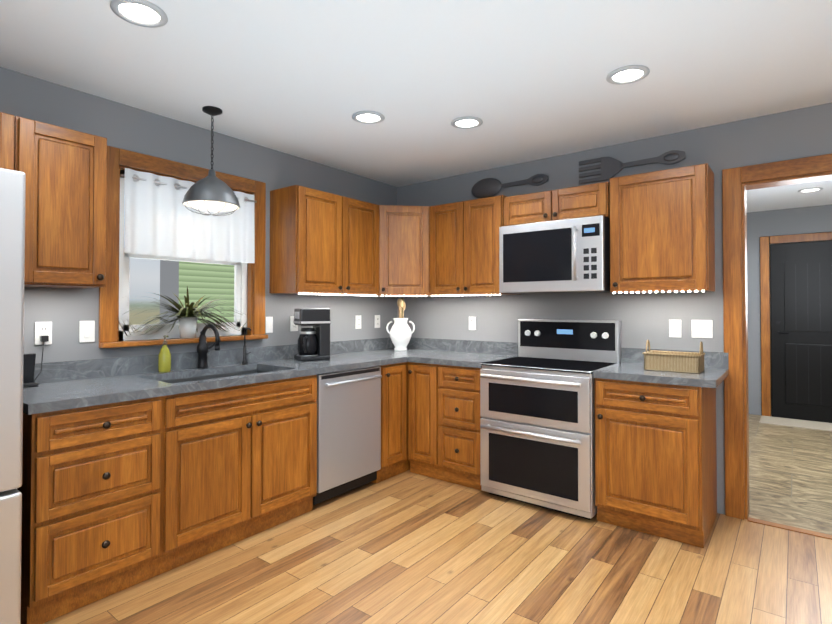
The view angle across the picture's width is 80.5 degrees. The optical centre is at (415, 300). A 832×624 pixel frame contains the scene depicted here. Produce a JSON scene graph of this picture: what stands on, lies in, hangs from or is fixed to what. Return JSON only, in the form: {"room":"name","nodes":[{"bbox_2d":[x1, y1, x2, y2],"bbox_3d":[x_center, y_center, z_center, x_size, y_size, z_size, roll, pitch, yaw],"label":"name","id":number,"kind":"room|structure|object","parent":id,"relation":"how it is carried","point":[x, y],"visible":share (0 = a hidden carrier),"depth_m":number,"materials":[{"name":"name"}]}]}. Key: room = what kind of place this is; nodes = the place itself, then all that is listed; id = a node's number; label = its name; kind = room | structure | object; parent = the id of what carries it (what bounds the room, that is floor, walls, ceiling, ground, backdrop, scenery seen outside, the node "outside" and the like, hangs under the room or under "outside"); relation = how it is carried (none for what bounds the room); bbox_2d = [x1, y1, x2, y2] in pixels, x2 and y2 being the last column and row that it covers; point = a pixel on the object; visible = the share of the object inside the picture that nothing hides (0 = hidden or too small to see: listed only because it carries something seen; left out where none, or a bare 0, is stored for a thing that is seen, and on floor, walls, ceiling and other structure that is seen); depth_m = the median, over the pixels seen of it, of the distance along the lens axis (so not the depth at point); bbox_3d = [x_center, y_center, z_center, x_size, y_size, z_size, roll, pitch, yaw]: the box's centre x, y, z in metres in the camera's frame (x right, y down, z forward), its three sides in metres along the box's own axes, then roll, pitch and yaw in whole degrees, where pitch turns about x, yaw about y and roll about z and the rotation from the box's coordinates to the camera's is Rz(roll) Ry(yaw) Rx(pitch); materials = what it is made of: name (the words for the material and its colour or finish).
{"room":"kitchen","nodes":[
{"label":"kitchen","id":0,"kind":"room"},
{"bbox_2d":[0,67,396,363],"bbox_3d":[-2.179,0.099,2.260,0.150,2.460,6.650,-1,-1,38],"label":"wall","id":1,"kind":"structure","parent":0,"point":[64,311],"depth_m":3.04,"materials":[{"name":"grey paint"}]},
{"bbox_2d":[0,112,15,169],"bbox_3d":[-2.050,-0.683,2.052,0.318,0.278,0.531,-1,-1,38],"label":"upper cabinet","id":2,"kind":"object","parent":1,"relation":"attached to","point":[7,121],"depth_m":2.14,"materials":[{"name":"brown wood"}]},
{"bbox_2d":[35,322,51,344],"bbox_3d":[-1.892,0.167,2.499,0.009,0.116,0.072,-1,-1,38],"label":"outlet","id":3,"kind":"object","parent":1,"relation":"attached to","point":[41,328],"depth_m":2.49,"materials":[{"name":"white plastic"}]},
{"bbox_2d":[12,116,106,287],"bbox_3d":[-1.773,-0.443,2.407,0.318,0.749,0.365,-1,-1,38],"label":"upper cabinet","id":4,"kind":"object","parent":1,"relation":"attached to","point":[65,169],"depth_m":2.30,"materials":[{"name":"brown wood"}]},
{"bbox_2d":[79,321,94,342],"bbox_3d":[-1.773,0.167,2.652,0.010,0.116,0.072,-1,-1,38],"label":"outlet","id":5,"kind":"object","parent":1,"relation":"attached to","point":[86,328],"depth_m":2.65,"materials":[{"name":"white plastic"}]},
{"bbox_2d":[99,146,267,347],"bbox_3d":[-1.443,-0.293,3.143,0.175,1.120,1.060,-1,-1,38],"label":"window","id":6,"kind":"structure","parent":1,"relation":"in","point":[117,158],"depth_m":2.96,"materials":[{"name":"brown wood"}]},
{"bbox_2d":[117,287,251,337],"bbox_3d":[-1.363,0.074,3.045,0.282,0.319,0.868,-1,-1,38],"label":"potted plant","id":7,"kind":"object","parent":6,"relation":"on","point":[188,317],"visible":1,"depth_m":3.04,"materials":[{"name":"green plant"}]},
{"bbox_2d":[120,168,256,262],"bbox_3d":[-1.391,-0.504,3.107,0.040,0.480,0.876,-1,-1,38],"label":"curtain valance","id":8,"kind":"object","parent":6,"relation":"attached to","point":[161,219],"visible":0.81,"depth_m":3.03,"materials":[{"name":"white fabric"}]},
{"bbox_2d":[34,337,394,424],"bbox_3d":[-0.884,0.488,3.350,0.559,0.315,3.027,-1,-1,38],"label":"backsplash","id":9,"kind":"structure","parent":1,"relation":"attached to","point":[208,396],"depth_m":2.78,"materials":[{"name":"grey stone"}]},
{"bbox_2d":[265,317,272,332],"bbox_3d":[-1.064,0.177,3.572,0.010,0.116,0.060,-1,-1,38],"label":"outlet","id":10,"kind":"object","parent":1,"relation":"attached to","point":[269,320],"depth_m":3.57,"materials":[{"name":"white plastic"}]},
{"bbox_2d":[290,316,297,330],"bbox_3d":[-0.928,0.175,3.751,0.009,0.116,0.072,-1,-1,38],"label":"outlet","id":11,"kind":"object","parent":1,"relation":"attached to","point":[293,327],"depth_m":3.74,"materials":[{"name":"white plastic"}]},
{"bbox_2d":[269,185,379,295],"bbox_3d":[-0.653,-0.422,3.827,0.358,0.749,0.890,-1,-1,38],"label":"upper cabinet","id":12,"kind":"object","parent":1,"relation":"attached to","point":[322,243],"depth_m":3.58,"materials":[{"name":"brown wood"}]},
{"bbox_2d":[355,315,360,328],"bbox_3d":[-0.503,0.189,4.302,0.009,0.116,0.072,-1,-1,38],"label":"outlet","id":13,"kind":"object","parent":1,"relation":"attached to","point":[357,317],"depth_m":4.29,"materials":[{"name":"white plastic"}]},
{"bbox_2d":[375,315,379,327],"bbox_3d":[-0.351,0.192,4.498,0.009,0.116,0.072,-1,-1,38],"label":"outlet","id":14,"kind":"object","parent":1,"relation":"attached to","point":[377,317],"depth_m":4.49,"materials":[{"name":"white plastic"}]},
{"bbox_2d":[380,205,431,296],"bbox_3d":[-0.119,-0.416,4.264,0.672,0.749,0.667,-1,-1,38],"label":"upper cabinet","id":15,"kind":"object","parent":1,"relation":"attached to","point":[405,231],"depth_m":4.08,"materials":[{"name":"brown wood"}]},
{"bbox_2d":[0,0,831,212],"bbox_3d":[1.296,-1.187,1.872,6.150,0.100,10.250,-1,-1,38],"label":"ceiling","id":16,"kind":"structure","parent":0,"point":[524,80],"depth_m":2.40,"materials":[{"name":"white paint"}]},
{"bbox_2d":[110,0,167,27],"bbox_3d":[-1.087,-1.129,1.934,0.200,0.011,0.200,-1,-1,38],"label":"recessed light","id":17,"kind":"object","parent":16,"relation":"in","point":[143,13],"visible":1,"depth_m":1.93,"materials":[{"name":"grey plastic"}]},
{"bbox_2d":[182,106,239,215],"bbox_3d":[-1.196,-0.810,2.885,0.316,0.621,0.316,-1,-1,38],"label":"pendant light","id":18,"kind":"object","parent":16,"relation":"hanging from","point":[211,191],"visible":1,"depth_m":2.83,"materials":[{"name":"grey metal"}]},
{"bbox_2d":[352,111,384,123],"bbox_3d":[-0.291,-1.114,2.999,0.200,0.011,0.200,-1,-1,38],"label":"recessed light","id":19,"kind":"object","parent":16,"relation":"in","point":[369,117],"visible":1,"depth_m":3.00,"materials":[{"name":"grey plastic"}]},
{"bbox_2d":[451,116,482,128],"bbox_3d":[0.319,-1.113,3.085,0.200,0.011,0.200,-1,-1,38],"label":"recessed light","id":20,"kind":"object","parent":16,"relation":"in","point":[467,122],"visible":1,"depth_m":3.08,"materials":[{"name":"grey plastic"}]},
{"bbox_2d":[606,65,649,84],"bbox_3d":[1.056,-1.122,2.454,0.200,0.011,0.200,-1,-1,38],"label":"recessed light","id":21,"kind":"object","parent":16,"relation":"in","point":[629,74],"visible":1,"depth_m":2.45,"materials":[{"name":"grey plastic"}]},
{"bbox_2d":[798,187,822,192],"bbox_3d":[3.890,-1.087,4.852,0.200,0.011,0.200,-1,-1,38],"label":"recessed light","id":22,"kind":"object","parent":16,"relation":"in","point":[807,190],"visible":1,"depth_m":4.84,"materials":[{"name":"grey plastic"}]},
{"bbox_2d":[43,470,831,623],"bbox_3d":[0.210,1.326,0.305,6.000,0.050,6.500,-1,-1,38],"label":"floor","id":23,"kind":"structure","parent":0,"point":[407,547],"depth_m":2.41,"materials":[{"name":"brown wood"}]},
{"bbox_2d":[0,168,25,623],"bbox_3d":[-1.992,0.421,1.662,0.811,1.800,0.910,-1,-1,38],"label":"fridge","id":24,"kind":"object","parent":23,"relation":"on","point":[12,226],"visible":1,"depth_m":1.78,"materials":[{"name":"silver metal"}]},
{"bbox_2d":[17,389,180,623],"bbox_3d":[-1.592,0.893,2.369,0.628,0.874,0.577,-1,-1,38],"label":"base cabinet","id":25,"kind":"object","parent":23,"relation":"on","point":[137,469],"depth_m":2.14,"materials":[{"name":"brown wood"}]},
{"bbox_2d":[23,373,180,416],"bbox_3d":[-1.591,0.435,2.370,0.637,0.040,0.609,-1,-1,38],"label":"countertop","id":26,"kind":"structure","parent":25,"relation":"on","point":[49,394],"depth_m":2.29,"materials":[{"name":"grey stone"}]},
{"bbox_2d":[23,335,48,387],"bbox_3d":[-1.876,0.296,2.412,0.119,0.238,0.145,-1,-1,38],"label":"charger","id":27,"kind":"object","parent":26,"relation":"on","point":[28,369],"visible":0.77,"depth_m":2.37,"materials":[{"name":"black plastic"}]},
{"bbox_2d":[158,335,170,372],"bbox_3d":[-1.486,0.315,2.909,0.069,0.215,0.068,-1,-1,38],"label":"soap bottle","id":28,"kind":"object","parent":26,"relation":"on","point":[164,360],"visible":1,"depth_m":2.89,"materials":[{"name":"yellow plastic"}]},
{"bbox_2d":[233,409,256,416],"bbox_3d":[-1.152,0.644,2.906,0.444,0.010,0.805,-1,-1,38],"label":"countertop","id":29,"kind":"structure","parent":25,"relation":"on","point":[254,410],"depth_m":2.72,"materials":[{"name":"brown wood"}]},
{"bbox_2d":[197,324,220,368],"bbox_3d":[-1.258,0.286,3.083,0.219,0.277,0.150,-1,-1,38],"label":"faucet","id":30,"kind":"object","parent":29,"relation":"on","point":[202,351],"visible":0.98,"depth_m":3.07,"materials":[{"name":"black metal"}]},
{"bbox_2d":[181,397,316,564],"bbox_3d":[-1.162,0.996,2.925,0.628,0.685,0.968,-1,-1,38],"label":"base cabinet","id":31,"kind":"object","parent":23,"relation":"on","point":[245,475],"depth_m":2.71,"materials":[{"name":"brown wood"}]},
{"bbox_2d":[313,366,381,504],"bbox_3d":[-0.662,0.914,3.537,0.660,0.868,0.596,-1,-1,38],"label":"dishwasher","id":32,"kind":"object","parent":23,"relation":"on","point":[348,430],"visible":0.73,"depth_m":3.33,"materials":[{"name":"silver metal"}]},
{"bbox_2d":[321,361,408,482],"bbox_3d":[-0.374,0.915,3.896,0.692,0.874,0.315,-1,-1,38],"label":"base cabinet","id":33,"kind":"object","parent":23,"relation":"on","point":[395,374],"depth_m":3.72,"materials":[{"name":"brown wood"}]},
{"bbox_2d":[245,349,448,376],"bbox_3d":[-0.429,0.457,3.877,0.637,0.040,1.637,-1,-1,38],"label":"countertop","id":34,"kind":"structure","parent":33,"relation":"on","point":[337,362],"depth_m":3.48,"materials":[{"name":"grey stone"}]},
{"bbox_2d":[242,328,250,363],"bbox_3d":[-1.132,0.306,3.328,0.091,0.245,0.066,-1,-1,38],"label":"soap dispenser","id":35,"kind":"object","parent":34,"relation":"on","point":[244,361],"visible":1,"depth_m":3.33,"materials":[{"name":"black metal"}]},
{"bbox_2d":[294,308,330,360],"bbox_3d":[-0.762,0.245,3.615,0.225,0.375,0.224,0,-1,-27],"label":"coffee maker","id":36,"kind":"object","parent":34,"relation":"on","point":[313,343],"visible":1,"depth_m":3.56,"materials":[{"name":"black plastic"}]},
{"bbox_2d":[386,297,414,350],"bbox_3d":[-0.136,0.207,4.377,0.196,0.473,0.196,-1,-1,38],"label":"vase","id":37,"kind":"object","parent":34,"relation":"on","point":[400,332],"visible":1,"depth_m":4.32,"materials":[{"name":"white ceramic"}]},
{"bbox_2d":[409,361,436,478],"bbox_3d":[0.209,0.917,3.976,0.304,0.874,0.692,-1,-1,38],"label":"base cabinet","id":38,"kind":"object","parent":23,"relation":"on","point":[422,374],"depth_m":3.75,"materials":[{"name":"brown wood"}]},
{"bbox_2d":[437,361,485,491],"bbox_3d":[0.476,0.914,3.810,0.440,0.874,0.628,-1,-1,38],"label":"base cabinet","id":39,"kind":"object","parent":23,"relation":"on","point":[458,386],"depth_m":3.55,"materials":[{"name":"brown wood"}]},
{"bbox_2d":[409,349,516,364],"bbox_3d":[0.388,0.457,3.878,0.656,0.040,0.638,-1,-1,38],"label":"countertop","id":40,"kind":"structure","parent":39,"relation":"on","point":[451,358],"depth_m":3.76,"materials":[{"name":"grey stone"}]},
{"bbox_2d":[480,319,620,519],"bbox_3d":[0.922,0.743,3.400,0.760,1.205,0.730,-1,-1,38],"label":"range","id":41,"kind":"object","parent":23,"relation":"on","point":[537,421],"visible":0.94,"depth_m":3.19,"materials":[{"name":"silver metal"}]},
{"bbox_2d":[593,377,716,547],"bbox_3d":[1.484,0.903,3.034,0.565,0.874,0.628,-1,-1,38],"label":"base cabinet","id":42,"kind":"object","parent":23,"relation":"on","point":[656,446],"depth_m":2.78,"materials":[{"name":"brown wood"}]},
{"bbox_2d":[593,361,728,388],"bbox_3d":[1.508,0.445,3.015,0.636,0.040,0.638,-1,-1,38],"label":"countertop","id":43,"kind":"structure","parent":42,"relation":"on","point":[710,378],"depth_m":2.85,"materials":[{"name":"grey stone"}]},
{"bbox_2d":[642,340,704,372],"bbox_3d":[1.573,0.333,3.003,0.310,0.180,0.212,-1,-1,38],"label":"basket","id":44,"kind":"object","parent":43,"relation":"on","point":[686,362],"visible":0.98,"depth_m":2.93,"materials":[{"name":"wicker"}]},
{"bbox_2d":[397,102,831,514],"bbox_3d":[2.240,0.109,2.956,6.000,2.460,0.150,-1,-1,38],"label":"wall","id":45,"kind":"structure","parent":0,"point":[643,318],"depth_m":3.40,"materials":[{"name":"grey paint"}]},
{"bbox_2d":[469,316,475,329],"bbox_3d":[0.482,0.196,4.209,0.072,0.116,0.009,-1,-1,38],"label":"outlet","id":46,"kind":"object","parent":45,"relation":"attached to","point":[472,320],"depth_m":4.20,"materials":[{"name":"white plastic"}]},
{"bbox_2d":[432,195,520,295],"bbox_3d":[0.442,-0.419,4.026,0.727,0.749,0.359,-1,-1,38],"label":"upper cabinet","id":47,"kind":"object","parent":45,"relation":"attached to","point":[465,234],"depth_m":3.88,"materials":[{"name":"brown wood"}]},
{"bbox_2d":[472,174,547,197],"bbox_3d":[0.746,-0.941,4.001,0.685,0.170,0.036,-1,-1,38],"label":"artwork","id":48,"kind":"object","parent":45,"relation":"attached to","point":[487,187],"visible":0.94,"depth_m":4.06,"materials":[{"name":"grey metal"}]},
{"bbox_2d":[504,189,559,225],"bbox_3d":[0.919,-0.664,3.687,0.429,0.229,0.319,-1,-1,38],"label":"upper cabinet","id":49,"kind":"object","parent":45,"relation":"attached to","point":[544,206],"depth_m":3.55,"materials":[{"name":"brown wood"}]},
{"bbox_2d":[499,215,609,293],"bbox_3d":[1.011,-0.301,3.530,0.748,0.488,0.439,-1,-1,38],"label":"over-the-range microwave","id":50,"kind":"object","parent":49,"relation":"attached to","point":[564,256],"visible":1,"depth_m":3.36,"materials":[{"name":"silver metal"}]},
{"bbox_2d":[407,338,728,368],"bbox_3d":[0.888,0.388,3.884,2.678,0.099,0.020,-1,-1,38],"label":"backsplash","id":51,"kind":"structure","parent":45,"relation":"attached to","point":[711,360],"depth_m":4.05,"materials":[{"name":"grey stone"}]},
{"bbox_2d":[560,182,607,219],"bbox_3d":[1.181,-0.667,3.485,0.430,0.229,0.319,-1,-1,38],"label":"upper cabinet","id":52,"kind":"object","parent":45,"relation":"attached to","point":[589,200],"depth_m":3.32,"materials":[{"name":"brown wood"}]},
{"bbox_2d":[579,150,684,183],"bbox_3d":[1.483,-0.949,3.431,0.700,0.170,0.024,-1,-1,38],"label":"artwork","id":53,"kind":"object","parent":45,"relation":"attached to","point":[610,167],"visible":0.96,"depth_m":3.49,"materials":[{"name":"grey metal"}]},
{"bbox_2d":[606,163,714,292],"bbox_3d":[1.581,-0.432,3.173,0.561,0.749,0.319,-1,-1,38],"label":"upper cabinet","id":54,"kind":"object","parent":45,"relation":"attached to","point":[662,231],"depth_m":3.03,"materials":[{"name":"brown wood"}]},
{"bbox_2d":[669,320,680,336],"bbox_3d":[1.717,0.186,3.257,0.072,0.116,0.009,-1,-1,38],"label":"outlet","id":55,"kind":"object","parent":45,"relation":"attached to","point":[674,325],"depth_m":3.26,"materials":[{"name":"white plastic"}]},
{"bbox_2d":[691,320,712,337],"bbox_3d":[1.839,0.183,3.163,0.118,0.116,0.010,-1,-1,38],"label":"outlet","id":56,"kind":"object","parent":45,"relation":"attached to","point":[701,328],"depth_m":3.16,"materials":[{"name":"white plastic"}]},
{"bbox_2d":[722,154,831,539],"bbox_3d":[2.392,0.255,2.831,1.040,2.165,0.200,-1,-1,38],"label":"door frame","id":57,"kind":"structure","parent":45,"relation":"attached to","point":[737,182],"depth_m":3.03,"materials":[{"name":"brown wood"}]},
{"bbox_2d":[747,204,831,415],"bbox_3d":[5.072,0.143,5.319,4.400,2.460,0.150,-1,-1,38],"label":"wall","id":58,"kind":"structure","parent":0,"point":[809,219],"depth_m":5.94,"materials":[{"name":"grey paint"}]},
{"bbox_2d":[760,232,831,422],"bbox_3d":[4.564,0.302,5.551,1.110,2.150,0.094,-1,-1,38],"label":"entry door","id":59,"kind":"structure","parent":58,"relation":"in","point":[796,341],"depth_m":5.68,"materials":[{"name":"black wood"}]},
{"bbox_2d":[748,414,831,534],"bbox_3d":[3.973,1.378,3.875,4.400,0.050,3.750,-1,-1,38],"label":"floor","id":60,"kind":"structure","parent":0,"point":[790,476],"depth_m":3.80,"materials":[{"name":"wood"}]},
{"bbox_2d":[759,415,831,431],"bbox_3d":[4.419,1.368,5.356,1.100,0.012,0.440,-1,-1,38],"label":"threshold","id":61,"kind":"object","parent":60,"relation":"on","point":[805,424],"visible":0.98,"depth_m":5.45,"materials":[{"name":"beige wood"}]},
{"label":"outside","id":62,"kind":"structure","parent":0,"visible":0},
{"bbox_2d":[124,193,159,324],"bbox_3d":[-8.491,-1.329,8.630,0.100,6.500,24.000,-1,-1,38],"label":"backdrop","id":63,"kind":"structure","parent":62,"point":[144,278],"depth_m":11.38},
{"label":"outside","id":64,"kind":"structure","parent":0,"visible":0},
{"bbox_2d":[160,260,178,323],"bbox_3d":[-2.350,0.114,4.683,0.120,3.500,0.120,-1,-1,38],"label":"post","id":65,"kind":"object","parent":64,"point":[169,278],"visible":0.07,"depth_m":4.64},
{"bbox_2d":[179,261,233,322],"bbox_3d":[-0.725,-0.834,8.312,0.220,5.500,7.010,-1,-1,38],"label":"building","id":66,"kind":"structure","parent":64,"point":[205,280],"depth_m":5.97,"materials":[{"name":"green"}]}
]}

